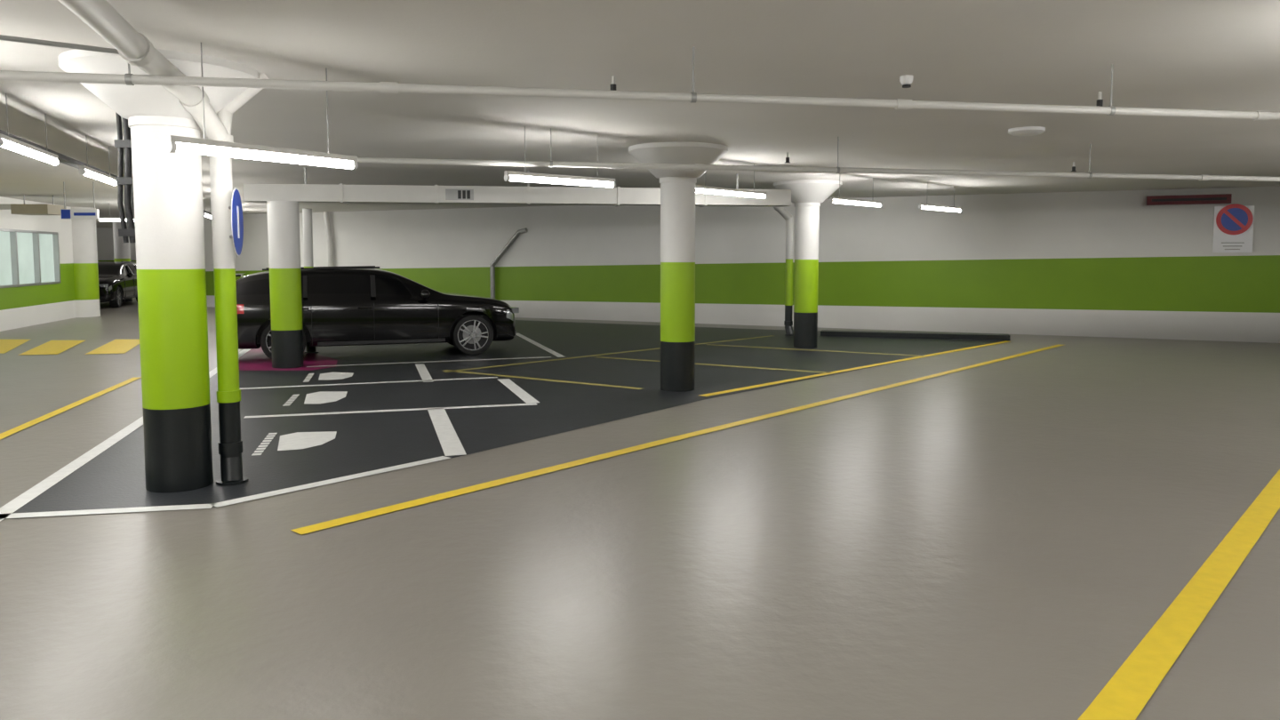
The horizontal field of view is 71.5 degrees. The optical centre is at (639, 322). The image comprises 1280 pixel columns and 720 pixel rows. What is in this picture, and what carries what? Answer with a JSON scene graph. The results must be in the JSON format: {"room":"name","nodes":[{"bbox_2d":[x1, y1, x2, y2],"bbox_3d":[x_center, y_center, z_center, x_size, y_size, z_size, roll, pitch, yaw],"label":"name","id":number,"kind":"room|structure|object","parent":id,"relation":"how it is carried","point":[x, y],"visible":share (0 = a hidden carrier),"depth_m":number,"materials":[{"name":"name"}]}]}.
{"room":"parking garage","nodes":[
{"label":"parking garage","id":0,"kind":"room"},
{"bbox_2d":[0,196,75,331],"bbox_3d":[-12.205,-0.828,13.249,0.200,2.850,20.858,-1,4,-14],"label":"wall","id":1,"kind":"structure","parent":0,"point":[20,307],"depth_m":20.87,"materials":[{"name":"white paint"}]},
{"bbox_2d":[0,228,60,287],"bbox_3d":[-11.954,-0.893,12.554,0.120,1.259,19.460,-1,4,-14],"label":"window","id":2,"kind":"structure","parent":1,"relation":"in","point":[28,258],"depth_m":20.37,"materials":[{"name":"glass"}]},
{"bbox_2d":[96,227,135,263],"bbox_3d":[-20.000,-2.834,40.000,20.000,2.850,0.200,0,4,0],"label":"wall","id":3,"kind":"structure","parent":0,"point":[105,241],"depth_m":39.86,"materials":[{"name":"white paint"}]},
{"bbox_2d":[0,297,1279,719],"bbox_3d":[-4.500,0.376,17.577,51.000,0.200,53.000,0,4,0],"label":"floor","id":4,"kind":"structure","parent":0,"point":[996,540],"depth_m":4.59,"materials":[{"name":"grey concrete"}]},
{"bbox_2d":[71,207,100,317],"bbox_3d":[-14.725,-1.585,23.341,0.840,2.850,0.840,0,4,0],"label":"concrete column","id":5,"kind":"structure","parent":4,"relation":"on","point":[84,231],"depth_m":23.09,"materials":[{"name":"white paint"}]},
{"bbox_2d":[97,261,137,307],"bbox_3d":[-17.321,-1.270,28.663,2.120,1.422,4.519,-1,4,-15],"label":"car","id":6,"kind":"object","parent":4,"relation":"on","point":[117,280],"visible":0.43,"depth_m":27.94,"materials":[{"name":"black metal"}]},
{"bbox_2d":[112,221,132,302],"bbox_3d":[-18.000,-2.154,30.925,0.500,2.850,0.500,0,4,0],"label":"concrete column","id":7,"kind":"structure","parent":4,"relation":"on","point":[122,251],"depth_m":30.68,"materials":[{"name":"white paint"}]},
{"bbox_2d":[58,47,259,493],"bbox_3d":[-3.197,-0.290,6.073,1.186,2.850,1.186,0,4,0],"label":"concrete column","id":8,"kind":"structure","parent":4,"relation":"on","point":[168,186],"depth_m":5.91,"materials":[{"name":"white paint"}]},
{"bbox_2d":[113,112,135,243],"bbox_3d":[-3.499,-1.066,6.065,0.148,1.043,0.060,0,4,0],"label":"hanging cables","id":9,"kind":"object","parent":8,"relation":"hanging from","point":[127,180],"visible":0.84,"depth_m":6.06,"materials":[{"name":"black plastic"}]},
{"bbox_2d":[0,333,563,521],"bbox_3d":[-4.124,0.722,11.550,6.085,0.001,13.626,0,4,0],"label":"parking lines","id":10,"kind":"object","parent":4,"relation":"on","point":[451,444],"visible":0.86,"depth_m":7.11,"materials":[{"name":"paint"}]},
{"bbox_2d":[266,200,303,368],"bbox_3d":[-5.055,-0.539,12.676,0.420,2.360,0.420,0,4,0],"label":"concrete column","id":11,"kind":"structure","parent":4,"relation":"on","point":[283,216],"depth_m":12.51,"materials":[{"name":"white paint"}]},
{"bbox_2d":[238,346,337,370],"bbox_3d":[-5.696,0.516,14.315,2.666,0.001,3.921,0,4,0],"label":"paint","id":12,"kind":"object","parent":4,"relation":"on","point":[255,359],"visible":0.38,"depth_m":13.30,"materials":[{"name":"pink paint"}]},
{"bbox_2d":[251,372,353,455],"bbox_3d":[-3.568,0.867,9.624,1.827,0.001,5.108,0,4,0],"label":"floor marking","id":13,"kind":"object","parent":4,"relation":"on","point":[299,440],"depth_m":7.92,"materials":[{"name":"white paint"}]},
{"bbox_2d":[302,208,319,352],"bbox_3d":[-5.412,-0.667,14.573,0.229,2.389,0.259,0,4,0],"label":"drain pipe","id":14,"kind":"object","parent":4,"relation":"on","point":[307,213],"visible":0.37,"depth_m":14.51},
{"bbox_2d":[235,265,519,359],"bbox_3d":[-4.351,-0.207,14.493,4.519,1.422,2.120,-2,5,-20],"label":"car","id":15,"kind":"object","parent":4,"relation":"on","point":[356,305],"visible":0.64,"depth_m":13.69,"materials":[{"name":"black metal"}]},
{"bbox_2d":[11,320,1010,513],"bbox_3d":[-0.443,0.509,14.435,15.059,0.001,18.075,0,4,0],"label":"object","id":16,"kind":"structure","parent":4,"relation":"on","point":[363,442],"depth_m":10.10,"materials":[{"name":"black asphalt"}]},
{"bbox_2d":[0,335,1279,719],"bbox_3d":[-2.667,0.825,10.176,20.576,0.001,15.198,0,4,0],"label":"floor marking","id":17,"kind":"object","parent":4,"relation":"on","point":[1129,690],"depth_m":5.10,"materials":[{"name":"paint"}]},
{"bbox_2d":[628,141,727,391],"bbox_3d":[0.446,-0.624,10.519,1.168,2.850,1.168,0,4,0],"label":"concrete column","id":18,"kind":"structure","parent":4,"relation":"on","point":[677,187],"depth_m":10.34,"materials":[{"name":"white paint"}]},
{"bbox_2d":[773,179,842,348],"bbox_3d":[2.890,-0.992,15.429,1.168,2.850,1.168,0,4,0],"label":"concrete column","id":19,"kind":"structure","parent":4,"relation":"on","point":[807,196],"depth_m":15.25,"materials":[{"name":"white paint"}]},
{"bbox_2d":[820,329,1010,340],"bbox_3d":[5.324,0.242,17.366,3.511,0.100,0.350,1,4,15],"label":"kerb","id":20,"kind":"object","parent":4,"relation":"on","point":[823,332],"visible":1,"depth_m":17.23,"materials":[{"name":"black concrete"}]},
{"bbox_2d":[0,0,1279,227],"bbox_3d":[-4.500,-2.665,17.349,51.000,0.200,53.000,0,4,0],"label":"ceiling","id":21,"kind":"structure","parent":0,"point":[1177,54],"depth_m":6.60,"materials":[{"name":"paint"}]},
{"bbox_2d":[0,93,59,165],"bbox_3d":[-5.108,-1.603,7.421,0.066,0.432,1.560,-2,5,-20],"label":"lamp","id":22,"kind":"object","parent":21,"relation":"hanging from","point":[7,142],"visible":1,"depth_m":7.31,"materials":[{"name":"white plastic"}]},
{"bbox_2d":[0,195,66,215],"bbox_3d":[-13.053,-2.451,18.506,1.825,0.400,0.600,0,4,0],"label":"ventilation unit","id":23,"kind":"object","parent":21,"relation":"attached to","point":[24,209],"visible":0.99,"depth_m":18.22,"materials":[{"name":"beige paint"}]},
{"bbox_2d":[0,34,119,54],"bbox_3d":[-3.277,-1.525,4.828,1.057,0.028,0.028,-3,5,-37],"label":"pipe","id":24,"kind":"object","parent":21,"relation":"attached to","point":[3,37],"visible":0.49,"depth_m":4.88,"materials":[{"name":"metal"}]},
{"bbox_2d":[60,181,99,219],"bbox_3d":[-9.544,-2.080,15.126,0.620,0.635,0.070,0,4,0],"label":"direction sign","id":25,"kind":"object","parent":21,"relation":"hanging from","point":[93,213],"visible":1,"depth_m":15.11,"materials":[{"name":"metal"}]},
{"bbox_2d":[78,135,117,185],"bbox_3d":[-5.958,-1.781,9.786,0.066,0.432,1.560,-2,5,-20],"label":"lamp","id":26,"kind":"object","parent":21,"relation":"hanging from","point":[84,170],"visible":0.92,"depth_m":9.59,"materials":[{"name":"white plastic"}]},
{"bbox_2d":[0,129,211,214],"bbox_3d":[-6.929,-1.875,12.158,0.100,0.050,25.202,-2,5,-20],"label":"cable tray","id":27,"kind":"object","parent":21,"relation":"hanging from","point":[64,159],"visible":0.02,"depth_m":8.79,"materials":[{"name":"black metal"}]},
{"bbox_2d":[97,203,134,221],"bbox_3d":[-12.200,-2.649,21.362,1.560,0.432,0.066,0,4,-6],"label":"lamp","id":28,"kind":"object","parent":21,"relation":"hanging from","point":[100,219],"visible":0.31,"depth_m":21.30,"materials":[{"name":"white plastic"}]},
{"bbox_2d":[58,0,269,485],"bbox_3d":[-2.656,-0.217,4.992,0.446,2.921,2.747,0,4,-6],"label":"drain pipe","id":29,"kind":"object","parent":21,"relation":"attached to","point":[132,45],"visible":0.9,"depth_m":6.13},
{"bbox_2d":[228,187,243,255],"bbox_3d":[-2.829,-0.692,6.121,0.120,0.470,0.470,-1,4,-16],"label":"traffic sign","id":30,"kind":"object","parent":29,"relation":"attached to","point":[236,210],"visible":0.98,"depth_m":6.11,"materials":[{"name":"metal"}]},
{"bbox_2d":[203,199,211,218],"bbox_3d":[-9.362,-2.490,19.249,0.066,0.432,1.560,-2,5,-20],"label":"lamp","id":31,"kind":"object","parent":21,"relation":"hanging from","point":[205,214],"visible":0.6,"depth_m":19.07,"materials":[{"name":"white plastic"}]},
{"bbox_2d":[166,42,358,169],"bbox_3d":[-2.353,-1.355,5.643,0.066,0.662,1.300,3,5,34],"label":"lamp","id":32,"kind":"object","parent":21,"relation":"hanging from","point":[180,144],"visible":1,"depth_m":5.56,"materials":[{"name":"white plastic"}]},
{"bbox_2d":[243,168,791,207],"bbox_3d":[-1.651,-1.998,13.173,7.931,0.505,0.449,-1,4,-8],"label":"ventilation duct","id":33,"kind":"object","parent":21,"relation":"hanging from","point":[437,195],"visible":0.92,"depth_m":12.91,"materials":[{"name":"white metal"}]},
{"bbox_2d":[504,126,615,188],"bbox_3d":[-0.782,-1.663,8.956,1.337,0.542,0.066,-4,6,-40],"label":"lamp","id":34,"kind":"object","parent":21,"relation":"hanging from","point":[508,176],"visible":1,"depth_m":8.90,"materials":[{"name":"white plastic"}]},
{"bbox_2d":[610,75,615,90],"bbox_3d":[-0.187,-1.669,6.239,0.068,0.125,0.070,0,4,0],"label":"sprinkler head","id":35,"kind":"object","parent":21,"relation":"attached to","point":[612,85],"visible":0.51,"depth_m":6.22},
{"bbox_2d":[0,47,1279,120],"bbox_3d":[1.153,-1.512,5.535,10.520,0.332,0.065,-1,4,-10],"label":"pipe","id":36,"kind":"object","parent":21,"relation":"hanging from","point":[128,79],"visible":0.97,"depth_m":5.29,"materials":[{"name":"metal"}]},
{"bbox_2d":[695,163,767,199],"bbox_3d":[1.207,-1.918,11.820,0.066,0.462,1.608,4,6,42],"label":"lamp","id":37,"kind":"object","parent":21,"relation":"hanging from","point":[705,189],"visible":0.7,"depth_m":11.81,"materials":[{"name":"white plastic"}]},
{"bbox_2d":[232,128,1279,181],"bbox_3d":[3.588,-1.800,9.732,15.214,0.385,0.070,-1,4,-12],"label":"pipe","id":38,"kind":"object","parent":21,"relation":"hanging from","point":[360,160],"visible":0.95,"depth_m":9.30,"materials":[{"name":"metal"}]},
{"bbox_2d":[773,207,793,335],"bbox_3d":[2.793,-1.188,17.885,0.721,2.933,0.250,1,4,11],"label":"drain pipe","id":39,"kind":"object","parent":21,"relation":"attached to","point":[789,220],"visible":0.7,"depth_m":17.83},
{"bbox_2d":[784,152,789,163],"bbox_3d":[1.803,-2.015,10.862,0.068,0.125,0.070,0,4,0],"label":"sprinkler head","id":40,"kind":"object","parent":21,"relation":"attached to","point":[787,157],"visible":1,"depth_m":10.85},
{"bbox_2d":[829,177,881,207],"bbox_3d":[3.414,-2.082,13.999,0.066,0.462,1.604,4,6,42],"label":"lamp","id":41,"kind":"object","parent":21,"relation":"hanging from","point":[832,199],"visible":1,"depth_m":13.91,"materials":[{"name":"white plastic"}]},
{"bbox_2d":[899,75,912,87],"bbox_3d":[1.876,-1.695,6.258,0.090,0.075,0.090,0,4,0],"label":"ceiling detector","id":42,"kind":"object","parent":21,"relation":"attached to","point":[906,81],"depth_m":6.23,"materials":[{"name":"white plastic"}]},
{"bbox_2d":[918,182,961,212],"bbox_3d":[5.321,-2.210,15.712,0.066,0.462,1.646,4,6,43],"label":"lamp","id":43,"kind":"object","parent":21,"relation":"hanging from","point":[926,205],"visible":1,"depth_m":15.66,"materials":[{"name":"white plastic"}]},
{"bbox_2d":[1008,126,1045,135],"bbox_3d":[3.844,-1.896,8.838,0.340,0.060,0.340,0,4,0],"label":"ceiling detector","id":44,"kind":"object","parent":21,"relation":"attached to","point":[1028,131],"depth_m":8.73,"materials":[{"name":"white plastic"}]},
{"bbox_2d":[1071,161,1076,171],"bbox_3d":[5.843,-2.099,11.970,0.068,0.125,0.070,0,4,0],"label":"sprinkler head","id":45,"kind":"object","parent":21,"relation":"attached to","point":[1073,166],"visible":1,"depth_m":11.96},
{"bbox_2d":[1096,91,1103,106],"bbox_3d":[3.547,-1.715,6.859,0.068,0.125,0.070,0,4,0],"label":"sprinkler head","id":46,"kind":"object","parent":21,"relation":"attached to","point":[1100,102],"visible":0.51,"depth_m":6.85},
{"bbox_2d":[203,186,1279,343],"bbox_3d":[3.442,-1.339,20.057,38.286,2.850,0.200,2,5,25],"label":"wall","id":47,"kind":"structure","parent":0,"point":[1110,264],"depth_m":19.02,"materials":[{"name":"white paint"}]},
{"bbox_2d":[323,211,334,266],"bbox_3d":[-8.893,-1.741,25.428,0.260,2.848,0.161,0,4,0],"label":"drain pipe","id":48,"kind":"object","parent":47,"relation":"attached to","point":[327,223],"visible":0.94,"depth_m":25.32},
{"bbox_2d":[489,227,527,298],"bbox_3d":[-3.392,-1.286,22.974,1.119,2.308,0.122,2,5,25],"label":"drain pipe","id":49,"kind":"object","parent":47,"relation":"attached to","point":[518,232],"visible":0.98,"depth_m":23.03,"materials":[{"name":"metal"}]},
{"bbox_2d":[1146,193,1231,205],"bbox_3d":[10.262,-2.301,16.638,1.350,0.170,0.140,2,5,25],"label":"display sign","id":50,"kind":"object","parent":47,"relation":"attached to","point":[1221,198],"visible":1,"depth_m":16.58,"materials":[{"name":"black plastic"}]},
{"bbox_2d":[1212,203,1254,252],"bbox_3d":[10.955,-1.742,16.409,0.620,0.895,0.048,2,5,25],"label":"no parking sign","id":51,"kind":"object","parent":47,"relation":"attached to","point":[1233,224],"visible":1,"depth_m":16.40,"materials":[{"name":"metal"}]}
]}

